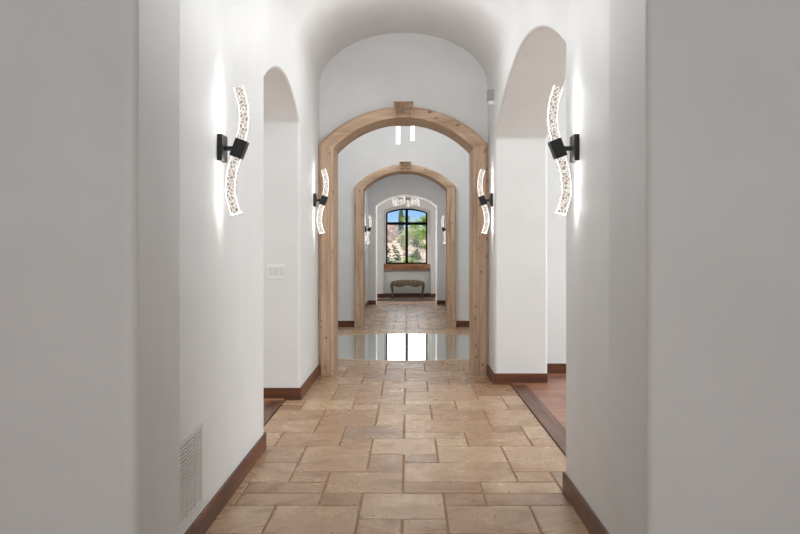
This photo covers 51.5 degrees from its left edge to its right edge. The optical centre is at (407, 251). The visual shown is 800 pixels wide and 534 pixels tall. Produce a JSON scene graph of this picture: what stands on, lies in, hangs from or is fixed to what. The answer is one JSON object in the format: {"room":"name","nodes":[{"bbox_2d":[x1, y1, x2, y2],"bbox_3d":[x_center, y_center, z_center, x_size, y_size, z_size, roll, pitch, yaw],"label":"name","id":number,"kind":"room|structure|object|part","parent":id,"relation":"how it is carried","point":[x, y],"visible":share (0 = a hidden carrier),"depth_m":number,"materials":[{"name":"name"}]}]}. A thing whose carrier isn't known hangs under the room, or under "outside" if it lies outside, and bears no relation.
{"room":"house hallway","nodes":[
{"label":"house hallway","id":0,"kind":"room"},
{"bbox_2d":[180,0,318,533],"bbox_3d":[-1.134,-0.480,5.645,0.486,3.500,5.390,0,0,0],"label":"wall","id":1,"kind":"structure","parent":0,"point":[243,332],"depth_m":4.42,"materials":[{"name":"paint"}]},
{"bbox_2d":[180,423,202,529],"bbox_3d":[-0.887,0.907,3.380,0.008,0.344,0.380,0,0,0],"label":"air vent","id":2,"kind":"object","parent":1,"relation":"in","point":[191,445],"visible":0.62,"depth_m":3.39,"materials":[{"name":"white metal"}]},
{"bbox_2d":[184,432,265,533],"bbox_3d":[-0.884,1.171,4.056,0.013,0.106,2.193,0,0,0],"label":"baseboard","id":3,"kind":"structure","parent":1,"relation":"attached to","point":[203,522],"depth_m":4.02,"materials":[{"name":"brown wood"}]},
{"bbox_2d":[217,85,249,214],"bbox_3d":[-0.820,-0.481,3.930,0.142,0.612,0.116,0,0,0],"label":"wall sconce","id":4,"kind":"object","parent":1,"relation":"attached to","point":[238,150],"visible":1,"depth_m":3.91,"materials":[{"name":"black metal"}]},
{"bbox_3d":[-0.879,-0.490,3.930,0.024,0.124,0.116,0,0,0],"label":"wall plate","id":5,"kind":"part","parent":4,"relation":"part of","materials":[{"name":"black metal"}]},
{"bbox_3d":[-0.841,-0.490,3.930,0.060,0.024,0.024,0,0,0],"label":"arm","id":6,"kind":"part","parent":4,"relation":"part of","materials":[{"name":"black metal"}]},
{"bbox_2d":[267,264,284,278],"bbox_3d":[-1.085,0.160,6.835,0.146,0.122,0.010,0,0,0],"label":"light switch","id":7,"kind":"object","parent":1,"relation":"attached to","point":[274,271],"visible":1,"depth_m":6.83,"materials":[{"name":"white plastic"}]},
{"bbox_2d":[264,388,299,400],"bbox_3d":[-1.134,1.171,6.833,0.486,0.106,0.013,0,0,0],"label":"baseboard","id":8,"kind":"structure","parent":1,"relation":"attached to","point":[269,393],"depth_m":6.83,"materials":[{"name":"brown wood"}]},
{"bbox_2d":[300,365,319,399],"bbox_3d":[-0.884,1.171,7.574,0.013,0.106,1.493,0,0,0],"label":"baseboard","id":9,"kind":"object","parent":1,"relation":"attached to","point":[308,383],"visible":1,"depth_m":7.40,"materials":[{"name":"brown wood"}]},
{"bbox_2d":[313,169,328,232],"bbox_3d":[-0.820,-0.481,7.860,0.142,0.612,0.116,0,0,0],"label":"wall sconce","id":10,"kind":"object","parent":1,"relation":"attached to","point":[324,198],"visible":1,"depth_m":7.84,"materials":[{"name":"black metal"}]},
{"bbox_3d":[-0.879,-0.490,7.860,0.024,0.124,0.116,0,0,0],"label":"wall plate","id":11,"kind":"part","parent":10,"relation":"part of","materials":[{"name":"black metal"}]},
{"bbox_2d":[365,189,367,303],"bbox_3d":[-1.113,-0.505,16.550,0.375,3.550,5.500,0,0,0],"label":"wall","id":12,"kind":"structure","parent":0,"point":[366,191],"depth_m":18.50,"materials":[{"name":"paint"}]},
{"bbox_2d":[365,216,371,243],"bbox_3d":[-0.854,-0.481,17.900,0.142,0.612,0.116,0,0,0],"label":"wall sconce","id":13,"kind":"object","parent":12,"relation":"attached to","point":[370,220],"visible":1,"depth_m":17.88,"materials":[{"name":"black metal"}]},
{"bbox_2d":[205,297,589,533],"bbox_3d":[0.000,1.278,9.660,8.998,0.125,25.720,0,0,0],"label":"floor","id":14,"kind":"structure","parent":0,"point":[371,447],"depth_m":5.15,"materials":[{"name":"tile"}]},
{"bbox_2d":[319,101,487,374],"bbox_3d":[-0.045,-0.134,8.465,1.684,2.708,0.591,0,0,0],"label":"archway","id":15,"kind":"object","parent":14,"relation":"on","point":[403,113],"visible":1,"depth_m":8.23,"materials":[{"name":"brown wood"}]},
{"bbox_3d":[-0.811,0.072,8.494,0.152,2.295,0.532,0,0,0],"label":"post","id":16,"kind":"part","parent":15,"relation":"part of","materials":[{"name":"brown wood"}]},
{"bbox_3d":[0.721,0.072,8.494,0.152,2.295,0.532,0,0,0],"label":"post","id":17,"kind":"part","parent":15,"relation":"part of","materials":[{"name":"brown wood"}]},
{"bbox_2d":[338,333,468,361],"bbox_3d":[-0.045,1.228,10.840,3.200,0.024,3.200,0,0,0],"label":"trim","id":18,"kind":"structure","parent":14,"relation":"on","point":[378,333],"depth_m":9.39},
{"bbox_2d":[354,161,455,327],"bbox_3d":[-0.045,-0.119,13.632,1.650,2.678,0.576,0,0,0],"label":"archway","id":19,"kind":"object","parent":14,"relation":"on","point":[405,167],"visible":1,"depth_m":13.40,"materials":[{"name":"brown wood"}]},
{"bbox_3d":[-0.796,0.083,13.662,0.149,2.274,0.517,0,0,0],"label":"post","id":20,"kind":"part","parent":19,"relation":"part of","materials":[{"name":"brown wood"}]},
{"bbox_3d":[0.706,0.083,13.662,0.149,2.274,0.517,0,0,0],"label":"post","id":21,"kind":"part","parent":19,"relation":"part of","materials":[{"name":"brown wood"}]},
{"bbox_2d":[377,299,435,300],"bbox_3d":[-0.040,1.212,21.000,1.600,0.014,0.920,0,0,0],"label":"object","id":22,"kind":"object","parent":14,"relation":"on","point":[377,299],"visible":0.84,"depth_m":20.93,"materials":[{"name":"brown wood"}]},
{"bbox_2d":[390,280,424,297],"bbox_3d":[-0.010,0.984,22.050,0.933,0.491,0.423,0,0,0],"label":"bench","id":23,"kind":"object","parent":14,"relation":"on","point":[398,283],"visible":1,"depth_m":21.87,"materials":[{"name":"fabric"}]},
{"bbox_3d":[-0.010,0.819,22.050,0.900,0.162,0.380,0,0,0],"label":"seat","id":24,"kind":"part","parent":23,"relation":"part of","materials":[{"name":"fabric"}]},
{"bbox_2d":[511,383,547,384],"bbox_3d":[1.117,1.215,7.630,0.338,0.018,0.014,0,0,0],"label":"trim","id":25,"kind":"structure","parent":14,"relation":"on","point":[511,383],"depth_m":7.62,"materials":[{"name":"brown wood"}]},
{"bbox_2d":[0,0,799,533],"bbox_3d":[0.000,-0.755,2.700,6.400,4.050,0.500,0,0,0],"label":"wall","id":26,"kind":"structure","parent":0,"point":[704,95],"depth_m":2.45,"materials":[{"name":"paint"}]},
{"bbox_2d":[273,0,528,84],"bbox_3d":[-0.045,-1.960,5.630,1.811,0.600,5.460,0,0,0],"label":"ceiling","id":27,"kind":"structure","parent":0,"point":[320,29],"depth_m":7.39,"materials":[{"name":"paint"}]},
{"bbox_2d":[338,126,468,320],"bbox_3d":[0.000,-0.955,13.680,6.000,4.450,0.360,0,0,0],"label":"wall","id":28,"kind":"structure","parent":0,"point":[375,150],"depth_m":13.50,"materials":[{"name":"paint"}]},
{"bbox_2d":[338,321,353,326],"bbox_3d":[-1.860,1.171,13.493,1.980,0.106,0.013,0,0,0],"label":"baseboard","id":29,"kind":"structure","parent":28,"relation":"attached to","point":[340,323],"depth_m":13.49,"materials":[{"name":"brown wood"}]},
{"bbox_2d":[396,126,399,143],"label":"chandelier","id":30,"kind":"object","parent":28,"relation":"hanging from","point":[398,134],"depth_m":10.93,"materials":[{"name":"white glass"}]},
{"bbox_3d":[-0.130,-1.595,10.950,0.054,0.340,0.054,0,0,0],"label":"crystal rod","id":31,"kind":"part","parent":30,"relation":"part of","materials":[{"name":"white glass"}]},
{"bbox_2d":[411,126,414,140],"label":"chandelier","id":32,"kind":"object","parent":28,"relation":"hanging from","point":[412,127],"depth_m":10.83,"materials":[{"name":"white glass"}]},
{"bbox_3d":[0.060,-1.625,10.850,0.054,0.340,0.054,0,0,0],"label":"crystal rod","id":33,"kind":"part","parent":32,"relation":"part of","materials":[{"name":"white glass"}]},
{"bbox_2d":[456,321,468,326],"bbox_3d":[1.815,1.171,13.493,2.070,0.106,0.013,0,0,0],"label":"baseboard","id":34,"kind":"structure","parent":28,"relation":"attached to","point":[458,323],"depth_m":13.49,"materials":[{"name":"brown wood"}]},
{"bbox_2d":[368,174,444,303],"bbox_3d":[0.000,-0.505,19.575,4.400,3.550,0.750,0,0,0],"label":"wall","id":35,"kind":"structure","parent":0,"point":[399,185],"depth_m":19.20,"materials":[{"name":"paint"}]},
{"bbox_2d":[369,300,375,304],"bbox_3d":[-0.833,1.171,19.194,0.185,0.106,0.013,0,0,0],"label":"baseboard","id":36,"kind":"structure","parent":35,"relation":"attached to","point":[371,302],"depth_m":19.19,"materials":[{"name":"brown wood"}]},
{"bbox_2d":[437,300,444,304],"bbox_3d":[0.762,1.171,19.194,0.195,0.106,0.013,0,0,0],"label":"baseboard","id":37,"kind":"structure","parent":35,"relation":"attached to","point":[439,302],"depth_m":19.19,"materials":[{"name":"brown wood"}]},
{"bbox_2d":[377,196,435,293],"bbox_3d":[0.000,-0.505,22.400,4.600,3.550,0.200,0,0,0],"label":"wall","id":38,"kind":"structure","parent":0,"point":[388,204],"depth_m":22.30,"materials":[{"name":"paint"}]},
{"bbox_2d":[384,206,429,292],"bbox_3d":[0.000,-0.505,22.675,4.600,3.550,0.350,0,0,0],"label":"wall","id":39,"kind":"structure","parent":0,"point":[389,275],"depth_m":22.50,"materials":[{"name":"paint"}]},
{"bbox_2d":[384,208,429,269],"bbox_3d":[-0.028,-0.350,22.503,1.249,1.670,0.275,0,0,0],"label":"window","id":40,"kind":"structure","parent":39,"relation":"in","point":[406,265],"depth_m":22.56,"materials":[{"name":"black"}]},
{"bbox_3d":[-0.028,0.405,22.468,1.249,0.160,0.205,0,0,0],"label":"sill","id":41,"kind":"part","parent":40,"relation":"part of","materials":[{"name":"brown wood"}]},
{"bbox_2d":[384,293,429,296],"bbox_3d":[-0.028,1.171,22.494,1.255,0.106,0.013,0,0,0],"label":"baseboard","id":42,"kind":"structure","parent":39,"relation":"attached to","point":[385,294],"depth_m":22.49,"materials":[{"name":"brown wood"}]},
{"bbox_2d":[319,33,565,362],"bbox_3d":[0.000,-0.955,8.515,9.200,4.450,0.370,0,0,0],"label":"wall","id":43,"kind":"structure","parent":0,"point":[369,74],"depth_m":8.33,"materials":[{"name":"paint"}]},
{"bbox_2d":[547,363,565,373],"bbox_3d":[2.893,1.171,8.323,3.214,0.106,0.013,0,0,0],"label":"baseboard","id":44,"kind":"structure","parent":43,"relation":"attached to","point":[552,368],"depth_m":8.32,"materials":[{"name":"brown wood"}]},
{"bbox_2d":[445,191,445,300],"bbox_3d":[1.080,-0.505,16.550,0.440,3.550,5.500,0,0,0],"label":"wall","id":45,"kind":"structure","parent":0,"point":[445,191],"depth_m":19.03,"materials":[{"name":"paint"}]},
{"bbox_2d":[441,216,445,243],"bbox_3d":[0.789,-0.481,17.900,0.142,0.612,0.116,0,0,0],"label":"wall sconce","id":46,"kind":"object","parent":45,"relation":"attached to","point":[442,220],"visible":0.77,"depth_m":17.88,"materials":[{"name":"black metal"}]},
{"bbox_2d":[488,0,608,532],"bbox_3d":[1.043,-0.480,5.645,0.486,3.500,5.390,0,0,0],"label":"wall","id":47,"kind":"structure","parent":0,"point":[553,42],"depth_m":4.24,"materials":[{"name":"paint"}]},
{"bbox_2d":[477,169,492,233],"bbox_3d":[0.729,-0.481,7.880,0.142,0.612,0.116,0,0,0],"label":"wall sconce","id":48,"kind":"object","parent":47,"relation":"attached to","point":[482,200],"visible":1,"depth_m":7.86,"materials":[{"name":"black metal"}]},
{"bbox_3d":[0.788,-0.490,7.880,0.024,0.124,0.116,0,0,0],"label":"wall plate","id":49,"kind":"part","parent":48,"relation":"part of","materials":[{"name":"black metal"}]},
{"bbox_2d":[487,90,493,104],"bbox_3d":[0.773,-1.441,7.740,0.062,0.134,0.080,0,0,0],"label":"sensor","id":50,"kind":"object","parent":47,"relation":"attached to","point":[490,93],"visible":1,"depth_m":7.70,"materials":[{"name":"grey plastic"}]},
{"bbox_2d":[487,365,494,384],"bbox_3d":[0.793,1.171,7.979,0.013,0.106,0.683,0,0,0],"label":"baseboard","id":51,"kind":"object","parent":47,"relation":"attached to","point":[490,373],"visible":1,"depth_m":7.87,"materials":[{"name":"brown wood"}]},
{"bbox_2d":[495,373,547,384],"bbox_3d":[1.043,1.171,7.644,0.486,0.106,0.013,0,0,0],"label":"baseboard","id":52,"kind":"structure","parent":47,"relation":"attached to","point":[500,378],"depth_m":7.64,"materials":[{"name":"brown wood"}]},
{"bbox_2d":[546,85,578,214],"bbox_3d":[0.729,-0.481,3.930,0.142,0.612,0.116,0,0,0],"label":"wall sconce","id":53,"kind":"object","parent":47,"relation":"attached to","point":[557,148],"visible":1,"depth_m":3.91,"materials":[{"name":"black metal"}]},
{"bbox_3d":[0.750,-0.490,3.930,0.060,0.024,0.024,0,0,0],"label":"arm","id":54,"kind":"part","parent":53,"relation":"part of","materials":[{"name":"black metal"}]},
{"bbox_3d":[0.788,-0.490,3.930,0.024,0.124,0.116,0,0,0],"label":"wall plate","id":55,"kind":"part","parent":53,"relation":"part of","materials":[{"name":"black metal"}]},
{"bbox_2d":[563,472,608,533],"bbox_3d":[0.793,1.171,3.596,0.013,0.106,1.273,0,0,0],"label":"baseboard","id":56,"kind":"structure","parent":47,"relation":"attached to","point":[585,513],"depth_m":3.76,"materials":[{"name":"brown wood"}]},
{"bbox_3d":[0.000,-1.930,21.000,4.400,0.100,3.200,0,0,0],"label":"niche","id":57,"kind":"object","parent":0,"visible":0},
{"bbox_2d":[393,196,419,206],"bbox_3d":[-0.045,-1.515,20.800,0.681,0.730,0.678,0,0,0],"label":"chandelier","id":58,"kind":"object","parent":57,"relation":"hanging from","point":[396,201],"visible":0.88,"depth_m":20.64,"materials":[{"name":"white glass"}]},
{"label":"outside","id":59,"kind":"structure","parent":0,"visible":0},
{"bbox_2d":[388,240,425,261],"bbox_3d":[0.000,0.091,61.450,60.000,1.956,77.000,0,0,0],"label":"ground","id":60,"kind":"structure","parent":59,"point":[410,250],"depth_m":43.73,"materials":[{"name":"soil"}]},
{"bbox_2d":[388,230,393,240],"bbox_3d":[-1.968,-1.066,59.037,1.688,1.423,1.562,0,0,22],"label":"boulder","id":61,"kind":"object","parent":60,"relation":"on","point":[389,233],"visible":0.08,"depth_m":59.06,"materials":[{"name":"stone"}]},
{"bbox_2d":[388,239,401,261],"bbox_3d":[-0.790,0.077,35.879,1.159,1.267,1.239,0,0,0],"label":"shrub","id":62,"kind":"object","parent":60,"relation":"on","point":[398,257],"visible":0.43,"depth_m":35.87,"materials":[{"name":"green plant"}]},
{"bbox_2d":[388,225,411,240],"bbox_3d":[-1.135,-1.147,61.955,2.626,2.038,2.389,0,0,15],"label":"boulder","id":63,"kind":"object","parent":60,"relation":"on","point":[393,229],"visible":0.22,"depth_m":61.29,"materials":[{"name":"stone"}]},
{"bbox_2d":[398,210,403,234],"bbox_3d":[-0.504,-1.890,60.000,0.410,2.350,0.414,0,0,0],"label":"saguaro cactus","id":64,"kind":"object","parent":60,"relation":"on","point":[401,215],"visible":0.49,"depth_m":59.87,"materials":[{"name":"green plant"}]},
{"bbox_2d":[395,227,416,248],"bbox_3d":[-0.129,-0.680,43.950,1.080,1.321,1.234,0,0,-14],"label":"shrub","id":65,"kind":"object","parent":60,"relation":"on","point":[401,240],"visible":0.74,"depth_m":43.87,"materials":[{"name":"green plant"}]},
{"bbox_2d":[401,256,415,261],"bbox_3d":[0.056,0.555,29.231,0.743,0.841,0.719,0,0,0],"label":"shrub","id":66,"kind":"object","parent":60,"relation":"on","point":[410,259],"visible":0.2,"depth_m":29.23,"materials":[{"name":"green plant"}]},
{"bbox_2d":[399,214,425,240],"bbox_3d":[0.719,-1.570,55.039,2.223,2.024,2.080,0,0,-25],"label":"tree","id":67,"kind":"object","parent":60,"relation":"on","point":[423,219],"visible":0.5,"depth_m":54.57,"materials":[{"name":"green plant"}]},
{"bbox_2d":[402,235,424,259],"bbox_3d":[0.250,-0.070,38.157,1.105,1.406,1.334,0,0,0],"label":"shrub","id":68,"kind":"object","parent":60,"relation":"on","point":[415,242],"visible":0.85,"depth_m":37.92,"materials":[{"name":"green plant"}]},
{"bbox_2d":[415,226,425,248],"bbox_3d":[1.032,-0.717,44.991,1.914,1.356,1.145,0,0,-28],"label":"shrub","id":69,"kind":"object","parent":60,"relation":"on","point":[423,232],"visible":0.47,"depth_m":44.84,"materials":[{"name":"green plant"}]}
]}

